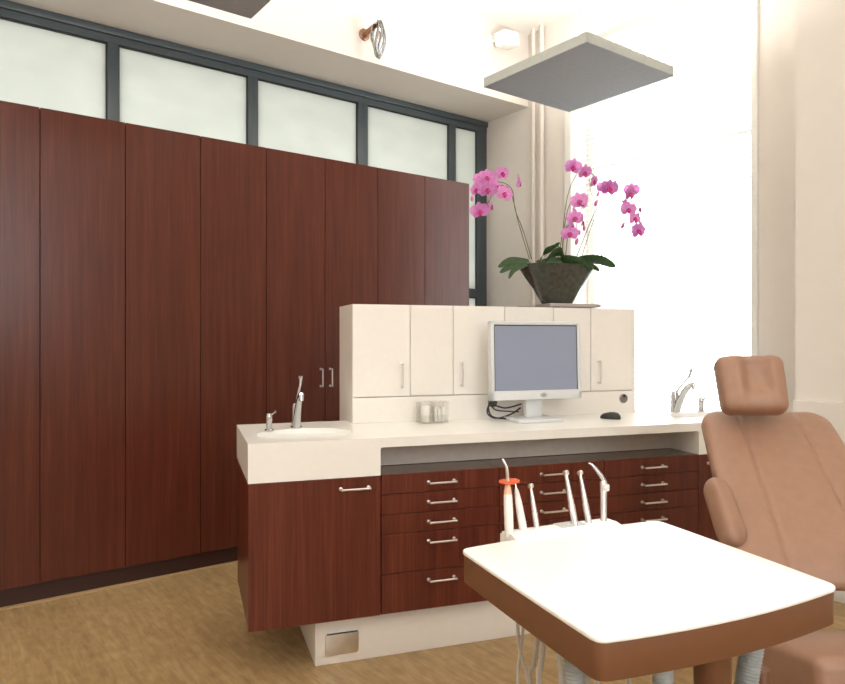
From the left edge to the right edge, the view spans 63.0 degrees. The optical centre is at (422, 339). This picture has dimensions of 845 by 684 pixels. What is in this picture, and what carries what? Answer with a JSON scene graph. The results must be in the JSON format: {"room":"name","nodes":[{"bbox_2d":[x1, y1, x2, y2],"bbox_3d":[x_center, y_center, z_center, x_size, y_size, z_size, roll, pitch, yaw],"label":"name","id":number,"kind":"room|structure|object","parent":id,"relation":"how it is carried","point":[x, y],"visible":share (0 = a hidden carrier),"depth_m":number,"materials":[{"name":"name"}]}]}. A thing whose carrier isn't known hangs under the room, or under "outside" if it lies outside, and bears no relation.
{"room":"dental clinic","nodes":[
{"label":"dental clinic","id":0,"kind":"room"},
{"bbox_2d":[0,563,844,683],"bbox_3d":[-0.178,1.350,1.240,7.600,0.100,7.600,0,0,-37],"label":"floor","id":1,"kind":"structure","parent":0,"point":[188,628],"depth_m":2.88,"materials":[{"name":"brown wood"}]},
{"bbox_2d":[0,100,124,606],"bbox_3d":[-2.214,0.072,3.514,1.200,2.455,0.520,0,0,-37],"label":"wardrobe","id":2,"kind":"object","parent":1,"relation":"on","point":[62,174],"visible":1,"depth_m":3.48,"materials":[{"name":"brown wood"}]},
{"bbox_2d":[0,560,237,610],"bbox_3d":[-1.095,1.298,4.047,3.630,0.004,0.065,0,0,-37],"label":"trim","id":3,"kind":"structure","parent":1,"relation":"on","point":[232,562],"depth_m":3.63,"materials":[{"name":"brown wood"}]},
{"bbox_2d":[124,123,265,582],"bbox_3d":[-1.413,0.072,4.112,0.800,2.455,0.520,0,0,-37],"label":"wardrobe","id":4,"kind":"object","parent":1,"relation":"on","point":[195,205],"visible":0.85,"depth_m":3.86,"materials":[{"name":"brown wood"}]},
{"bbox_2d":[238,462,380,632],"bbox_3d":[-0.504,0.826,2.955,0.517,0.559,0.634,0,0,-19],"label":"base cabinet","id":5,"kind":"object","parent":1,"relation":"on","point":[309,551],"visible":0.99,"depth_m":2.69,"materials":[{"name":"brown wood"}]},
{"bbox_2d":[237,407,720,483],"bbox_3d":[0.470,0.469,3.321,2.600,0.151,0.630,0,0,-19],"label":"countertop","id":6,"kind":"structure","parent":5,"relation":"on","point":[323,449],"depth_m":3.06,"materials":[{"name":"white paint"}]},
{"bbox_2d":[264,410,276,431],"bbox_3d":[-0.658,0.348,2.983,0.050,0.090,0.042,0,0,-19],"label":"soap pump","id":7,"kind":"object","parent":6,"relation":"on","point":[269,416],"visible":1,"depth_m":2.97,"materials":[{"name":"silver metal"}]},
{"bbox_2d":[290,375,303,428],"bbox_3d":[-0.545,0.274,3.030,0.052,0.248,0.188,0,0,-19],"label":"tap","id":8,"kind":"object","parent":6,"relation":"on","point":[296,406],"visible":1,"depth_m":3.03,"materials":[{"name":"silver metal"}]},
{"bbox_2d":[264,432,347,438],"bbox_3d":[-0.493,0.477,2.908,0.394,0.130,0.337,0,0,-37],"label":"basin","id":9,"kind":"object","parent":6,"relation":"in","point":[277,435],"depth_m":2.98,"materials":[{"name":"white ceramic"}]},
{"bbox_2d":[340,304,634,423],"bbox_3d":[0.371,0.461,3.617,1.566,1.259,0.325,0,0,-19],"label":"upper cabinet","id":10,"kind":"object","parent":6,"relation":"on","point":[395,360],"visible":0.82,"depth_m":3.41,"materials":[{"name":"beige laminate"}]},
{"bbox_2d":[535,303,600,307],"bbox_3d":[0.779,-0.182,3.701,0.310,0.018,0.170,0,0,-19],"label":"tray","id":11,"kind":"object","parent":10,"relation":"on","point":[561,305],"visible":0.81,"depth_m":3.63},
{"bbox_2d":[470,158,645,303],"bbox_3d":[0.717,-0.577,3.679,1.093,0.772,0.286,0,0,-19],"label":"potted orchid","id":12,"kind":"object","parent":11,"relation":"on","point":[554,279],"visible":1,"depth_m":3.62,"materials":[{"name":"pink plant"}]},
{"bbox_2d":[520,263,596,303],"bbox_3d":[0.720,-0.294,3.691,0.418,0.205,0.259,0,0,-19],"label":"plant pot","id":13,"kind":"object","parent":12,"relation":"attached to","point":[551,282],"depth_m":3.61,"materials":[{"name":"grey stone"}]},
{"bbox_2d":[619,394,627,402],"bbox_3d":[1.084,0.315,3.716,0.048,0.048,0.011,0,0,-19],"label":"socket","id":14,"kind":"object","parent":10,"relation":"attached to","point":[623,398],"depth_m":3.71,"materials":[{"name":"silver metal"}]},
{"bbox_2d":[486,401,521,418],"bbox_3d":[0.407,0.321,3.402,0.190,0.133,0.088,0,0,-4],"label":"cable","id":15,"kind":"object","parent":6,"relation":"on","point":[490,402],"visible":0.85,"depth_m":3.40,"materials":[{"name":"black plastic"}]},
{"bbox_2d":[488,321,581,423],"bbox_3d":[0.549,0.151,3.369,0.490,0.483,0.190,0,0,-19],"label":"computer monitor","id":16,"kind":"object","parent":6,"relation":"on","point":[532,362],"visible":0.99,"depth_m":3.35,"materials":[{"name":"white plastic"}]},
{"bbox_2d":[600,411,620,419],"bbox_3d":[0.939,0.373,3.449,0.106,0.039,0.063,0,0,43],"label":"computer mouse","id":17,"kind":"object","parent":6,"relation":"on","point":[614,415],"visible":1,"depth_m":3.42,"materials":[{"name":"black plastic"}]},
{"bbox_2d":[670,368,695,411],"bbox_3d":[1.403,0.274,3.715,0.052,0.248,0.188,0,0,-19],"label":"tap","id":18,"kind":"object","parent":6,"relation":"on","point":[677,400],"visible":1,"depth_m":3.72,"materials":[{"name":"silver metal"}]},
{"bbox_2d":[680,416,703,418],"bbox_3d":[1.486,0.477,3.582,0.394,0.130,0.337,0,0,-37],"label":"basin","id":19,"kind":"object","parent":6,"relation":"in","point":[685,417],"depth_m":3.67,"materials":[{"name":"white ceramic"}]},
{"bbox_2d":[697,396,707,411],"bbox_3d":[1.527,0.348,3.769,0.050,0.090,0.042,0,0,-19],"label":"soap pump","id":20,"kind":"object","parent":6,"relation":"on","point":[700,400],"visible":1,"depth_m":3.76,"materials":[{"name":"silver metal"}]},
{"label":"dispenser","id":21,"kind":"object","parent":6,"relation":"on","visible":0},
{"bbox_2d":[420,405,430,421],"bbox_3d":[0.014,0.348,3.260,0.054,0.078,0.054,0,0,-19],"label":"paper cup","id":22,"kind":"object","parent":21,"relation":"in","point":[425,410],"visible":1,"depth_m":3.24,"materials":[{"name":"white paper"}]},
{"bbox_2d":[432,406,444,421],"bbox_3d":[0.077,0.352,3.284,0.057,0.070,0.037,0,0,-19],"label":"rolls","id":23,"kind":"object","parent":21,"relation":"in","point":[438,415],"visible":1,"depth_m":3.27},
{"bbox_2d":[266,148,377,422],"bbox_3d":[-0.763,0.072,4.577,0.797,2.455,0.554,0,0,-37],"label":"wardrobe","id":24,"kind":"object","parent":1,"relation":"on","point":[322,213],"visible":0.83,"depth_m":4.32,"materials":[{"name":"brown wood"}]},
{"bbox_2d":[300,601,530,665],"bbox_3d":[0.472,1.203,3.316,2.070,0.194,0.521,0,0,-19],"label":"plinth base","id":25,"kind":"object","parent":1,"relation":"on","point":[347,640],"visible":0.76,"depth_m":2.87,"materials":[{"name":"beige laminate"}]},
{"bbox_2d":[325,629,357,655],"bbox_3d":[-0.325,1.218,2.777,0.136,0.090,0.008,0,0,-19],"label":"socket","id":26,"kind":"object","parent":25,"relation":"attached to","point":[338,642],"depth_m":2.77,"materials":[{"name":"metal"}]},
{"bbox_2d":[378,168,468,305],"bbox_3d":[-0.131,0.072,5.070,0.806,2.455,0.520,0,0,-37],"label":"wardrobe","id":27,"kind":"object","parent":1,"relation":"on","point":[423,221],"visible":0.36,"depth_m":4.84,"materials":[{"name":"brown wood"}]},
{"bbox_2d":[380,460,498,614],"bbox_3d":[-0.011,0.825,3.123,0.518,0.561,0.634,0,0,-19],"label":"drawer unit","id":28,"kind":"object","parent":1,"relation":"on","point":[432,512],"visible":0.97,"depth_m":2.85,"materials":[{"name":"brown wood"}]},
{"bbox_2d":[481,454,603,541],"bbox_3d":[0.482,0.825,3.291,0.518,0.561,0.634,0,0,-19],"label":"drawer unit","id":29,"kind":"object","parent":1,"relation":"on","point":[545,473],"visible":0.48,"depth_m":3.03,"materials":[{"name":"brown wood"}]},
{"bbox_2d":[580,448,697,533],"bbox_3d":[0.974,0.825,3.458,0.518,0.561,0.634,0,0,-19],"label":"drawer unit","id":30,"kind":"object","parent":1,"relation":"on","point":[661,485],"visible":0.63,"depth_m":3.20,"materials":[{"name":"brown wood"}]},
{"bbox_2d":[463,518,835,683],"bbox_3d":[0.489,0.869,1.375,0.694,0.861,0.684,0,0,-25],"label":"table","id":31,"kind":"object","parent":1,"relation":"on","point":[613,600],"visible":0.99,"depth_m":1.24,"materials":[{"name":"white paint"}]},
{"bbox_2d":[499,459,519,537],"bbox_3d":[0.201,0.364,1.600,0.049,0.179,0.049,0,0,-37],"label":"dental handpiece","id":32,"kind":"object","parent":31,"relation":"on","point":[508,502],"visible":0.98,"depth_m":1.58,"materials":[{"name":"plastic"}]},
{"bbox_2d":[514,478,526,530],"bbox_3d":[0.229,0.390,1.608,0.019,0.130,0.039,0,0,-37],"label":"ultrasonic scaler","id":33,"kind":"object","parent":31,"relation":"on","point":[521,519],"visible":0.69,"depth_m":1.60,"materials":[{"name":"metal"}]},
{"bbox_2d":[528,483,539,527],"bbox_3d":[0.263,0.398,1.629,0.015,0.116,0.039,0,0,-37],"label":"dental handpiece","id":34,"kind":"object","parent":31,"relation":"on","point":[535,518],"visible":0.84,"depth_m":1.62,"materials":[{"name":"metal"}]},
{"bbox_2d":[563,470,577,525],"bbox_3d":[0.355,0.383,1.654,0.016,0.137,0.051,0,0,-29],"label":"dental handpiece","id":35,"kind":"object","parent":31,"relation":"on","point":[572,510],"visible":0.9,"depth_m":1.65,"materials":[{"name":"metal"}]},
{"bbox_2d":[577,470,591,523],"bbox_3d":[0.394,0.386,1.675,0.016,0.135,0.050,0,0,-27],"label":"dental handpiece","id":36,"kind":"object","parent":31,"relation":"on","point":[585,504],"visible":0.86,"depth_m":1.67,"materials":[{"name":"metal"}]},
{"bbox_2d":[588,462,608,521],"bbox_3d":[0.435,0.378,1.697,0.047,0.154,0.034,0,0,43],"label":"syringe","id":37,"kind":"object","parent":31,"relation":"on","point":[604,487],"visible":0.91,"depth_m":1.69,"materials":[{"name":"metal"}]},
{"bbox_2d":[670,448,718,541],"bbox_3d":[1.465,0.826,3.625,0.517,0.559,0.634,0,0,-19],"label":"base cabinet","id":38,"kind":"object","parent":1,"relation":"on","point":[705,525],"visible":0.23,"depth_m":3.28,"materials":[{"name":"brown wood"}]},
{"bbox_2d":[701,355,844,683],"bbox_3d":[1.203,0.677,2.056,0.635,1.246,1.100,0,0,0],"label":"dental chair","id":39,"kind":"object","parent":1,"relation":"on","point":[775,492],"visible":0.88,"depth_m":2.24,"materials":[{"name":"beige leather"}]},
{"bbox_2d":[435,0,598,34],"bbox_3d":[-0.258,-2.510,1.306,7.750,0.100,8.000,0,0,-37],"label":"ceiling","id":40,"kind":"structure","parent":0,"point":[522,16],"depth_m":5.15,"materials":[{"name":"white paint"}]},
{"bbox_2d":[188,0,270,18],"bbox_3d":[-0.870,-1.980,2.689,0.750,0.960,0.775,0,0,-37],"label":"light panel","id":41,"kind":"object","parent":40,"relation":"hanging from","point":[249,9],"visible":1,"depth_m":3.09,"materials":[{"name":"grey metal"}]},
{"bbox_2d":[484,0,673,111],"bbox_3d":[0.896,-1.980,4.008,0.750,0.960,0.775,0,0,-37],"label":"light panel","id":42,"kind":"object","parent":40,"relation":"hanging from","point":[587,68],"visible":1,"depth_m":3.90,"materials":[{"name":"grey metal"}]},
{"bbox_2d":[487,0,795,411],"bbox_3d":[1.283,-0.580,5.266,0.320,3.760,3.500,0,0,-37],"label":"wall","id":43,"kind":"structure","parent":0,"point":[508,136],"depth_m":4.92,"materials":[{"name":"beige paint"}]},
{"bbox_2d":[8,0,527,121],"bbox_3d":[-2.330,-2.170,3.970,7.020,0.580,1.250,0,0,-37],"label":"ceiling","id":44,"kind":"structure","parent":43,"relation":"attached to","point":[436,55],"depth_m":4.69,"materials":[{"name":"beige paint"}]},
{"bbox_2d":[359,19,385,58],"bbox_3d":[-0.322,-1.980,4.577,0.201,0.262,0.091,0,0,42],"label":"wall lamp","id":45,"kind":"object","parent":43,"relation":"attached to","point":[364,35],"visible":1,"depth_m":4.54,"materials":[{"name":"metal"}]},
{"bbox_2d":[487,29,519,49],"bbox_3d":[0.635,-2.303,5.301,0.221,0.143,0.168,0,0,-37],"label":"wall spotlight","id":46,"kind":"object","parent":43,"relation":"attached to","point":[503,39],"visible":1,"depth_m":5.25,"materials":[{"name":"white paint"}]},
{"bbox_2d":[531,29,534,305],"bbox_3d":[0.889,-0.580,5.473,0.064,3.760,0.038,0,0,-37],"label":"pipe","id":47,"kind":"object","parent":43,"relation":"attached to","point":[532,30],"visible":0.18,"depth_m":5.45,"materials":[{"name":"beige metal"}]},
{"bbox_2d":[539,24,543,303],"bbox_3d":[0.941,-0.580,5.400,0.067,3.760,0.044,0,0,-37],"label":"pipe","id":48,"kind":"object","parent":43,"relation":"attached to","point":[541,27],"visible":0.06,"depth_m":5.38,"materials":[{"name":"white metal"}]},
{"bbox_2d":[564,0,758,355],"bbox_3d":[1.614,-0.805,4.714,0.290,2.910,1.480,0,0,-37],"label":"window","id":49,"kind":"structure","parent":43,"relation":"in","point":[592,298],"depth_m":4.61,"materials":[{"name":"white paint"}]},
{"bbox_2d":[578,0,750,407],"bbox_3d":[1.603,-0.823,4.687,0.050,2.755,1.370,0,0,-37],"label":"blind","id":50,"kind":"object","parent":49,"relation":"attached to","point":[691,5],"visible":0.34,"depth_m":4.56,"materials":[{"name":"white fabric"}]},
{"bbox_2d":[793,0,844,443],"bbox_3d":[3.455,-0.580,2.104,0.625,3.760,4.235,0,0,-37],"label":"wall pier","id":51,"kind":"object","parent":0,"point":[820,24],"visible":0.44,"depth_m":3.54,"materials":[{"name":"beige paint"}]},
{"bbox_2d":[834,591,844,603],"bbox_3d":[3.199,1.265,1.913,0.015,0.070,4.235,0,0,-37],"label":"baseboard","id":52,"kind":"structure","parent":51,"relation":"attached to","point":[839,596],"depth_m":3.42,"materials":[{"name":"white paint"}]},
{"bbox_3d":[-3.862,-0.290,2.432,2.725,3.180,0.680,0,0,-37],"label":"wall","id":53,"kind":"structure","parent":0,"visible":0},
{"bbox_2d":[0,0,487,305],"bbox_3d":[-1.176,-0.290,4.702,4.295,3.180,0.078,0,0,-37],"label":"window","id":54,"kind":"structure","parent":53,"relation":"in","point":[49,60],"depth_m":4.59,"materials":[{"name":"grey glass"}]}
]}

